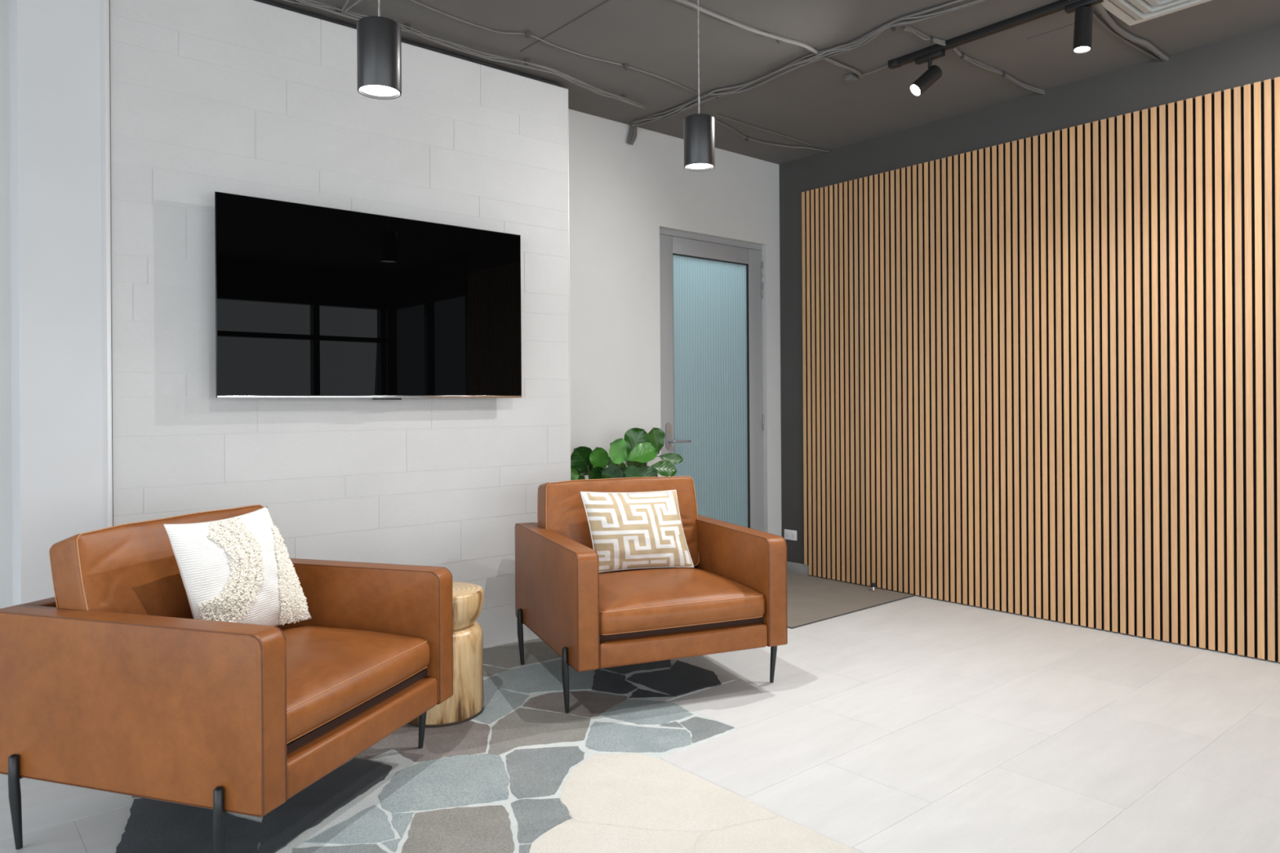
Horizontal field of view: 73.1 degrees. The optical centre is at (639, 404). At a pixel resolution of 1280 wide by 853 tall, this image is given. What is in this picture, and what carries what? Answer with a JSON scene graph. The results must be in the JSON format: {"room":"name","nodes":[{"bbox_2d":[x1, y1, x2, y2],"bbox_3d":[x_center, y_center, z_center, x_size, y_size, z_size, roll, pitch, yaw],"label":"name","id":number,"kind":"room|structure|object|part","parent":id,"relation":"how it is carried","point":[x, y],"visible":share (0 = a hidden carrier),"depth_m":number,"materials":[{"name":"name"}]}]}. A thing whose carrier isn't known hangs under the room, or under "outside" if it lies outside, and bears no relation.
{"room":"office waiting area","nodes":[
{"label":"office waiting area","id":0,"kind":"room"},
{"bbox_2d":[8,0,107,605],"bbox_3d":[-2.663,-0.247,3.841,0.277,3.030,1.498,0,0,-40],"label":"wall pier","id":1,"kind":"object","parent":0,"point":[57,69],"visible":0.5,"depth_m":3.27,"materials":[{"name":"paint"}]},
{"bbox_2d":[109,0,570,648],"bbox_3d":[-1.332,-0.240,4.205,2.190,2.998,0.335,0,0,-40],"label":"wall","id":2,"kind":"structure","parent":0,"point":[251,98],"depth_m":3.90,"materials":[{"name":"grey tile"}]},
{"bbox_2d":[104,0,112,527],"bbox_3d":[-2.081,-0.251,3.380,0.015,3.030,0.058,0,0,-40],"label":"trim","id":3,"kind":"structure","parent":2,"relation":"attached to","point":[106,2],"depth_m":3.36,"materials":[{"name":"grey paint"}]},
{"bbox_2d":[214,191,521,399],"bbox_3d":[-1.203,-0.445,4.032,1.462,0.852,0.102,0,0,-40],"label":"television","id":4,"kind":"object","parent":2,"relation":"attached to","point":[312,301],"visible":1,"depth_m":3.91,"materials":[{"name":"black glass"}]},
{"bbox_3d":[-1.168,-0.034,3.995,1.458,0.010,0.004,0,0,-40],"label":"trim","id":5,"kind":"part","parent":4,"relation":"part of","materials":[{"name":"silver metal"}]},
{"bbox_2d":[253,0,557,85],"bbox_3d":[-1.525,-1.701,4.064,2.548,0.122,0.313,0,0,-40],"label":"trim","id":6,"kind":"structure","parent":2,"relation":"attached to","point":[265,2],"depth_m":4.25,"materials":[{"name":"grey metal"}]},
{"bbox_3d":[-0.498,-0.246,4.912,0.004,2.998,0.335,0,0,-40],"label":"corner trim","id":7,"kind":"part","parent":2,"relation":"part of","materials":[{"name":"grey paint"}]},
{"bbox_2d":[0,0,781,608],"bbox_3d":[-0.778,-0.260,4.987,4.868,3.030,0.140,0,0,-40],"label":"wall","id":8,"kind":"structure","parent":0,"point":[621,193],"depth_m":5.48,"materials":[{"name":"paint"}]},
{"bbox_2d":[659,227,764,531],"bbox_3d":[0.505,0.038,6.043,1.050,2.418,0.151,0,0,-40],"label":"door","id":9,"kind":"structure","parent":8,"relation":"in","point":[711,288],"depth_m":6.08,"materials":[{"name":"glass"}]},
{"bbox_3d":[0.190,0.211,5.757,0.048,0.176,0.009,0,0,-40],"label":"handle plate","id":10,"kind":"part","parent":9,"relation":"part of","materials":[{"name":"grey metal"}]},
{"bbox_3d":[0.265,0.249,5.777,0.161,0.019,0.057,0,0,-40],"label":"lever handle","id":11,"kind":"part","parent":9,"relation":"part of","materials":[{"name":"grey metal"}]},
{"bbox_3d":[0.499,0.026,6.055,0.750,2.082,0.008,0,0,-40],"label":"glass pane","id":12,"kind":"part","parent":9,"relation":"part of","materials":[{"name":"blue glass"}]},
{"bbox_2d":[0,571,1279,852],"bbox_3d":[0.222,1.285,0.574,9.068,0.086,8.600,0,0,-40],"label":"floor","id":13,"kind":"structure","parent":0,"point":[888,721],"depth_m":3.01,"materials":[{"name":"white tile"}]},
{"bbox_2d":[0,504,453,852],"bbox_3d":[-1.282,0.811,2.798,0.979,0.888,1.004,0,0,18],"label":"armchair","id":14,"kind":"object","parent":13,"relation":"on","point":[111,682],"visible":0.78,"depth_m":2.42,"materials":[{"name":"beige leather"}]},
{"bbox_3d":[-1.759,1.124,2.463,0.029,0.268,0.076,0,0,18],"label":"leg","id":15,"kind":"part","parent":14,"relation":"part of","materials":[{"name":"black metal"}]},
{"bbox_3d":[-1.706,0.828,2.932,0.082,0.460,0.772,0,0,18],"label":"frame","id":16,"kind":"part","parent":14,"relation":"part of","materials":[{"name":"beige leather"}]},
{"bbox_3d":[-1.412,0.824,2.386,0.978,0.464,0.089,0,0,18],"label":"arm","id":17,"kind":"part","parent":14,"relation":"part of","materials":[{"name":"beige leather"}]},
{"bbox_2d":[50,506,262,618],"bbox_3d":[-1.516,0.606,2.872,0.173,0.469,0.788,-9,-3,17],"label":"cushion","id":18,"kind":"object","parent":14,"relation":"on","point":[130,568],"depth_m":2.62,"materials":[{"name":"brown leather"}]},
{"bbox_3d":[-1.078,1.120,2.247,0.031,0.269,0.076,0,0,18],"label":"leg","id":19,"kind":"part","parent":14,"relation":"part of","materials":[{"name":"black metal"}]},
{"bbox_2d":[163,506,312,626],"bbox_3d":[-1.300,0.563,2.841,0.186,0.416,0.568,0,0,22],"label":"cushion","id":20,"kind":"object","parent":14,"relation":"on","point":[238,569],"visible":0.94,"depth_m":2.75,"materials":[{"name":"white fabric"}]},
{"bbox_2d":[275,625,429,742],"bbox_3d":[-1.152,0.847,2.757,0.686,0.157,0.766,0,0,18],"label":"seat cushion","id":21,"kind":"object","parent":14,"relation":"on","point":[334,672],"depth_m":2.68,"materials":[{"name":"brown leather"}]},
{"bbox_3d":[-0.857,1.004,2.663,0.081,0.100,0.772,0,0,18],"label":"rail","id":22,"kind":"part","parent":14,"relation":"part of","materials":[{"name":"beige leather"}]},
{"bbox_3d":[-1.151,0.822,3.209,0.978,0.464,0.089,0,0,18],"label":"arm","id":23,"kind":"part","parent":14,"relation":"part of","materials":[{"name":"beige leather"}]},
{"bbox_3d":[-0.797,1.118,3.132,0.031,0.269,0.076,0,0,18],"label":"leg","id":24,"kind":"part","parent":14,"relation":"part of","materials":[{"name":"black metal"}]},
{"bbox_2d":[407,582,484,727],"bbox_3d":[-0.808,1.004,3.513,0.345,0.496,0.332,0,0,-40],"label":"stump side table","id":25,"kind":"object","parent":13,"relation":"on","point":[466,703],"visible":0.41,"depth_m":3.41,"materials":[{"name":"brown wood"}]},
{"bbox_3d":[-0.811,0.831,3.513,0.341,0.150,0.330,0,0,-40],"label":"seat","id":26,"kind":"part","parent":25,"relation":"part of","materials":[{"name":"beige wood"}]},
{"bbox_2d":[570,427,683,479],"bbox_3d":[-0.078,0.696,5.096,0.885,1.108,0.335,0,0,-40],"label":"plant","id":27,"kind":"object","parent":13,"relation":"on","point":[638,447],"visible":0.52,"depth_m":5.07,"materials":[{"name":"green plant"}]},
{"bbox_2d":[515,475,787,713],"bbox_3d":[0.011,0.804,4.002,1.004,0.886,0.988,0,0,-23],"label":"armchair","id":28,"kind":"object","parent":13,"relation":"on","point":[733,597],"visible":0.74,"depth_m":3.71,"materials":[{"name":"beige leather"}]},
{"bbox_3d":[-0.554,1.116,4.157,0.076,0.268,0.029,0,0,-23],"label":"leg","id":29,"kind":"part","parent":28,"relation":"part of","materials":[{"name":"black metal"}]},
{"bbox_3d":[-0.389,0.817,3.841,0.089,0.464,0.978,0,0,-23],"label":"arm","id":30,"kind":"part","parent":28,"relation":"part of","materials":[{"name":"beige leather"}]},
{"bbox_3d":[-0.280,1.115,3.497,0.076,0.269,0.031,0,0,-23],"label":"leg","id":31,"kind":"part","parent":28,"relation":"part of","materials":[{"name":"black metal"}]},
{"bbox_2d":[537,475,697,573],"bbox_3d":[-0.099,0.597,4.264,0.794,0.469,0.227,0,0,-23],"label":"cushion","id":32,"kind":"object","parent":28,"relation":"on","point":[561,508],"depth_m":4.15,"materials":[{"name":"brown leather"}]},
{"bbox_2d":[580,489,693,573],"bbox_3d":[-0.016,0.589,4.061,0.533,0.373,0.170,0,0,-21],"label":"cushion","id":33,"kind":"object","parent":28,"relation":"on","point":[628,531],"visible":0.98,"depth_m":4.00,"materials":[{"name":"fabric"}]},
{"bbox_2d":[599,567,764,635],"bbox_3d":[0.069,0.846,3.862,0.766,0.157,0.686,0,0,-23],"label":"seat cushion","id":34,"kind":"object","parent":28,"relation":"on","point":[643,601],"depth_m":3.63,"materials":[{"name":"brown leather"}]},
{"bbox_3d":[0.181,0.997,3.595,0.772,0.100,0.081,0,0,-23],"label":"rail","id":35,"kind":"part","parent":28,"relation":"part of","materials":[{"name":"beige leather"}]},
{"bbox_3d":[0.408,0.812,4.171,0.089,0.464,0.978,0,0,-23],"label":"arm","id":36,"kind":"part","parent":28,"relation":"part of","materials":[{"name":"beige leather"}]},
{"bbox_3d":[0.578,1.109,3.852,0.076,0.269,0.031,0,0,-23],"label":"leg","id":37,"kind":"part","parent":28,"relation":"part of","materials":[{"name":"black metal"}]},
{"bbox_2d":[870,582,876,591],"bbox_3d":[1.552,1.209,5.716,0.074,0.052,0.044,0,0,-40],"label":"door stop","id":38,"kind":"object","parent":13,"relation":"on","point":[873,585],"visible":1,"depth_m":5.69,"materials":[{"name":"silver metal"}]},
{"bbox_2d":[266,0,1279,164],"bbox_3d":[0.201,-1.830,0.574,9.068,0.102,8.600,0,0,-40],"label":"ceiling","id":39,"kind":"structure","parent":0,"point":[813,103],"depth_m":4.36,"materials":[{"name":"paint"}]},
{"bbox_2d":[341,0,361,12],"bbox_3d":[-1.223,-1.752,3.727,0.088,0.028,0.276,0,0,-40],"label":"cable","id":40,"kind":"object","parent":39,"relation":"attached to","point":[357,1],"visible":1,"depth_m":3.78,"materials":[{"name":"grey plastic"}]},
{"bbox_2d":[356,0,401,99],"bbox_3d":[-0.731,-1.324,2.416,0.119,0.903,0.119,0,0,-40],"label":"pendant light","id":41,"kind":"object","parent":39,"relation":"hanging from","point":[379,38],"visible":1,"depth_m":2.37,"materials":[{"name":"black metal"}]},
{"bbox_2d":[359,84,399,96],"bbox_3d":[-0.728,-0.882,2.416,0.110,0.002,0.110,0,0,-40],"label":"diffuser","id":42,"kind":"object","parent":41,"relation":"attached to","point":[364,90],"depth_m":2.42,"materials":[{"name":"white plastic"}]},
{"bbox_3d":[-0.732,-1.408,2.416,0.006,0.695,0.006,0,0,-40],"label":"cord","id":43,"kind":"part","parent":41,"relation":"part of","materials":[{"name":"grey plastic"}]},
{"bbox_2d":[283,0,645,108],"bbox_3d":[-0.750,-1.745,4.338,2.181,0.028,0.111,0,0,-42],"label":"cable bundle","id":44,"kind":"object","parent":39,"relation":"attached to","point":[349,14],"visible":0.84,"depth_m":4.27,"materials":[{"name":"grey plastic"}]},
{"bbox_2d":[524,57,528,65],"bbox_3d":[-0.584,-1.761,4.447,0.028,0.030,0.012,0,0,-40],"label":"clip","id":45,"kind":"object","parent":39,"relation":"attached to","point":[525,59],"visible":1,"depth_m":4.44,"materials":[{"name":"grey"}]},
{"bbox_2d":[524,30,530,37],"bbox_3d":[-0.533,-1.762,4.115,0.028,0.030,0.012,0,0,-40],"label":"clip","id":46,"kind":"object","parent":39,"relation":"attached to","point":[527,33],"visible":1,"depth_m":4.11,"materials":[{"name":"grey"}]},
{"bbox_2d":[411,0,697,93],"bbox_3d":[-0.358,-1.772,4.335,1.819,0.005,0.076,0,0,-40],"label":"cable","id":47,"kind":"object","parent":39,"relation":"attached to","point":[411,0],"visible":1,"depth_m":4.24,"materials":[{"name":"grey plastic"}]},
{"bbox_2d":[623,63,628,70],"bbox_3d":[-0.073,-1.765,4.520,0.028,0.030,0.012,0,0,-40],"label":"clip","id":48,"kind":"object","parent":39,"relation":"attached to","point":[625,65],"visible":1,"depth_m":4.52,"materials":[{"name":"grey"}]},
{"bbox_2d":[683,0,715,171],"bbox_3d":[0.226,-1.347,3.333,0.119,0.868,0.119,0,0,-40],"label":"pendant light","id":49,"kind":"object","parent":39,"relation":"hanging from","point":[698,128],"visible":1,"depth_m":3.29,"materials":[{"name":"black metal"}]},
{"bbox_3d":[0.225,-1.431,3.333,0.006,0.660,0.006,0,0,-40],"label":"cord","id":50,"kind":"part","parent":49,"relation":"part of","materials":[{"name":"grey plastic"}]},
{"bbox_2d":[685,163,712,168],"bbox_3d":[0.229,-0.923,3.333,0.110,0.002,0.110,0,0,-40],"label":"diffuser","id":51,"kind":"object","parent":49,"relation":"attached to","point":[688,166],"depth_m":3.35,"materials":[{"name":"white plastic"}]},
{"bbox_3d":[0.228,-1.008,3.333,0.119,0.188,0.119,0,0,-40],"label":"lamp shade","id":52,"kind":"part","parent":49,"relation":"part of","materials":[{"name":"black metal"}]},
{"bbox_2d":[672,0,819,54],"bbox_3d":[0.451,-1.771,4.012,1.148,0.019,0.048,0,0,-38],"label":"cable conduit","id":53,"kind":"object","parent":39,"relation":"attached to","point":[687,2],"visible":0.98,"depth_m":4.06,"materials":[{"name":"grey plastic"}]},
{"bbox_2d":[715,114,810,145],"bbox_3d":[0.820,-1.779,5.615,0.938,0.007,0.015,0,0,-42],"label":"cable","id":54,"kind":"object","parent":39,"relation":"attached to","point":[716,114],"visible":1,"depth_m":5.59,"materials":[{"name":"grey plastic"}]},
{"bbox_2d":[714,119,829,151],"bbox_3d":[0.851,-1.775,5.789,1.115,0.011,0.157,0,0,-39],"label":"cable","id":55,"kind":"object","parent":39,"relation":"attached to","point":[715,120],"visible":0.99,"depth_m":5.88,"materials":[{"name":"grey plastic"}]},
{"bbox_2d":[626,0,986,145],"bbox_3d":[0.828,-1.722,4.486,0.132,0.141,2.686,0,0,-42],"label":"cable bundle","id":56,"kind":"object","parent":39,"relation":"attached to","point":[937,11],"visible":0.99,"depth_m":4.38,"materials":[{"name":"grey plastic"}]},
{"bbox_2d":[822,57,863,78],"bbox_3d":[1.066,-1.775,4.538,0.423,0.016,0.035,0,0,-45],"label":"cable conduit","id":57,"kind":"object","parent":39,"relation":"attached to","point":[828,59],"visible":0.98,"depth_m":4.53,"materials":[{"name":"grey plastic"}]},
{"bbox_2d":[844,72,857,83],"bbox_3d":[1.150,-1.773,4.697,0.060,0.030,0.050,0,0,-40],"label":"junction box","id":58,"kind":"object","parent":39,"relation":"attached to","point":[851,77],"visible":1,"depth_m":4.68,"materials":[{"name":"paint"}]},
{"bbox_2d":[902,25,946,45],"bbox_3d":[1.375,-1.776,4.174,0.329,0.024,0.041,0,0,-36],"label":"cable conduit","id":59,"kind":"object","parent":39,"relation":"attached to","point":[907,28],"visible":1,"depth_m":4.16,"materials":[{"name":"grey plastic"}]},
{"bbox_2d":[928,35,933,43],"bbox_3d":[1.419,-1.774,4.205,0.028,0.030,0.012,0,0,-40],"label":"clip","id":60,"kind":"object","parent":39,"relation":"attached to","point":[931,40],"visible":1,"depth_m":4.20,"materials":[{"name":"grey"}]},
{"bbox_2d":[888,0,1081,69],"bbox_3d":[2.066,-1.776,3.618,0.040,0.036,2.350,0,0,-40],"label":"track","id":61,"kind":"object","parent":39,"relation":"attached to","point":[1060,5],"visible":1,"depth_m":4.09,"materials":[{"name":"black metal"}]},
{"bbox_2d":[862,66,888,75],"bbox_3d":[1.264,-1.773,4.585,0.013,0.006,0.197,0,0,-41],"label":"cable feed","id":62,"kind":"object","parent":61,"relation":"attached to","point":[885,66],"visible":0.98,"depth_m":4.60,"materials":[{"name":"grey plastic"}]},
{"bbox_2d":[909,48,945,96],"bbox_3d":[1.440,-1.650,4.342,0.170,0.210,0.120,0,0,11],"label":"track spotlight","id":63,"kind":"object","parent":61,"relation":"hanging from","point":[934,73],"visible":1,"depth_m":4.32,"materials":[{"name":"black metal"}]},
{"bbox_3d":[1.456,-1.710,4.339,0.020,0.039,0.020,0,0,-40],"label":"stem","id":64,"kind":"part","parent":63,"relation":"part of","materials":[{"name":"black metal"}]},
{"bbox_2d":[1064,0,1103,53],"bbox_3d":[1.934,-1.649,3.767,0.089,0.219,0.150,0,0,-40],"label":"track spotlight","id":65,"kind":"object","parent":61,"relation":"hanging from","point":[1083,20],"visible":1,"depth_m":3.74,"materials":[{"name":"black metal"}]},
{"bbox_2d":[952,47,1045,94],"bbox_3d":[1.929,-1.780,4.637,1.016,0.023,0.053,0,0,-40],"label":"cable conduit","id":66,"kind":"object","parent":39,"relation":"attached to","point":[956,50],"visible":0.96,"depth_m":4.62,"materials":[{"name":"grey plastic"}]},
{"bbox_2d":[1001,70,1005,77],"bbox_3d":[1.958,-1.778,4.655,0.028,0.030,0.012,0,0,-40],"label":"clip","id":67,"kind":"object","parent":39,"relation":"attached to","point":[1003,74],"visible":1,"depth_m":4.65,"materials":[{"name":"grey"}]},
{"bbox_2d":[1093,12,1161,61],"bbox_3d":[2.255,-1.782,4.115,1.260,0.011,0.039,0,0,-40],"label":"cable","id":68,"kind":"object","parent":39,"relation":"attached to","point":[1095,15],"visible":0.8,"depth_m":4.22,"materials":[{"name":"grey plastic"}]},
{"bbox_2d":[1094,3,1168,61],"bbox_3d":[2.210,-1.780,4.020,1.390,0.022,0.065,0,0,-43],"label":"cable conduit","id":69,"kind":"object","parent":39,"relation":"attached to","point":[1113,24],"visible":0.98,"depth_m":4.17,"materials":[{"name":"grey plastic"}]},
{"bbox_2d":[1100,0,1211,26],"bbox_3d":[2.281,-1.777,3.728,0.490,0.037,0.490,0,0,-40],"label":"ceiling vent","id":70,"kind":"object","parent":39,"relation":"in","point":[1132,12],"visible":1,"depth_m":3.87,"materials":[{"name":"grey metal"}]},
{"bbox_2d":[778,24,1279,662],"bbox_3d":[2.869,-0.284,4.389,0.120,3.030,5.620,0,0,-40],"label":"wall","id":71,"kind":"structure","parent":0,"point":[1251,57],"depth_m":5.31,"materials":[{"name":"paint"}]},
{"bbox_2d":[784,528,796,541],"bbox_3d":[1.109,0.965,6.370,0.013,0.074,0.116,0,0,-40],"label":"power outlet","id":72,"kind":"object","parent":71,"relation":"attached to","point":[791,535],"visible":1,"depth_m":6.37,"materials":[{"name":"white plastic"}]},
{"bbox_2d":[786,561,808,575],"bbox_3d":[1.137,1.204,6.340,0.012,0.078,0.260,0,0,-40],"label":"baseboard","id":73,"kind":"structure","parent":71,"relation":"attached to","point":[794,567],"depth_m":6.31,"materials":[{"name":"grey"}]},
{"bbox_2d":[801,76,1279,662],"bbox_3d":[2.903,-0.160,4.241,0.021,2.770,5.302,0,0,-40],"label":"panelling","id":74,"kind":"object","parent":71,"relation":"attached to","point":[1041,374],"visible":1,"depth_m":4.84,"materials":[{"name":"brown wood"}]}
]}

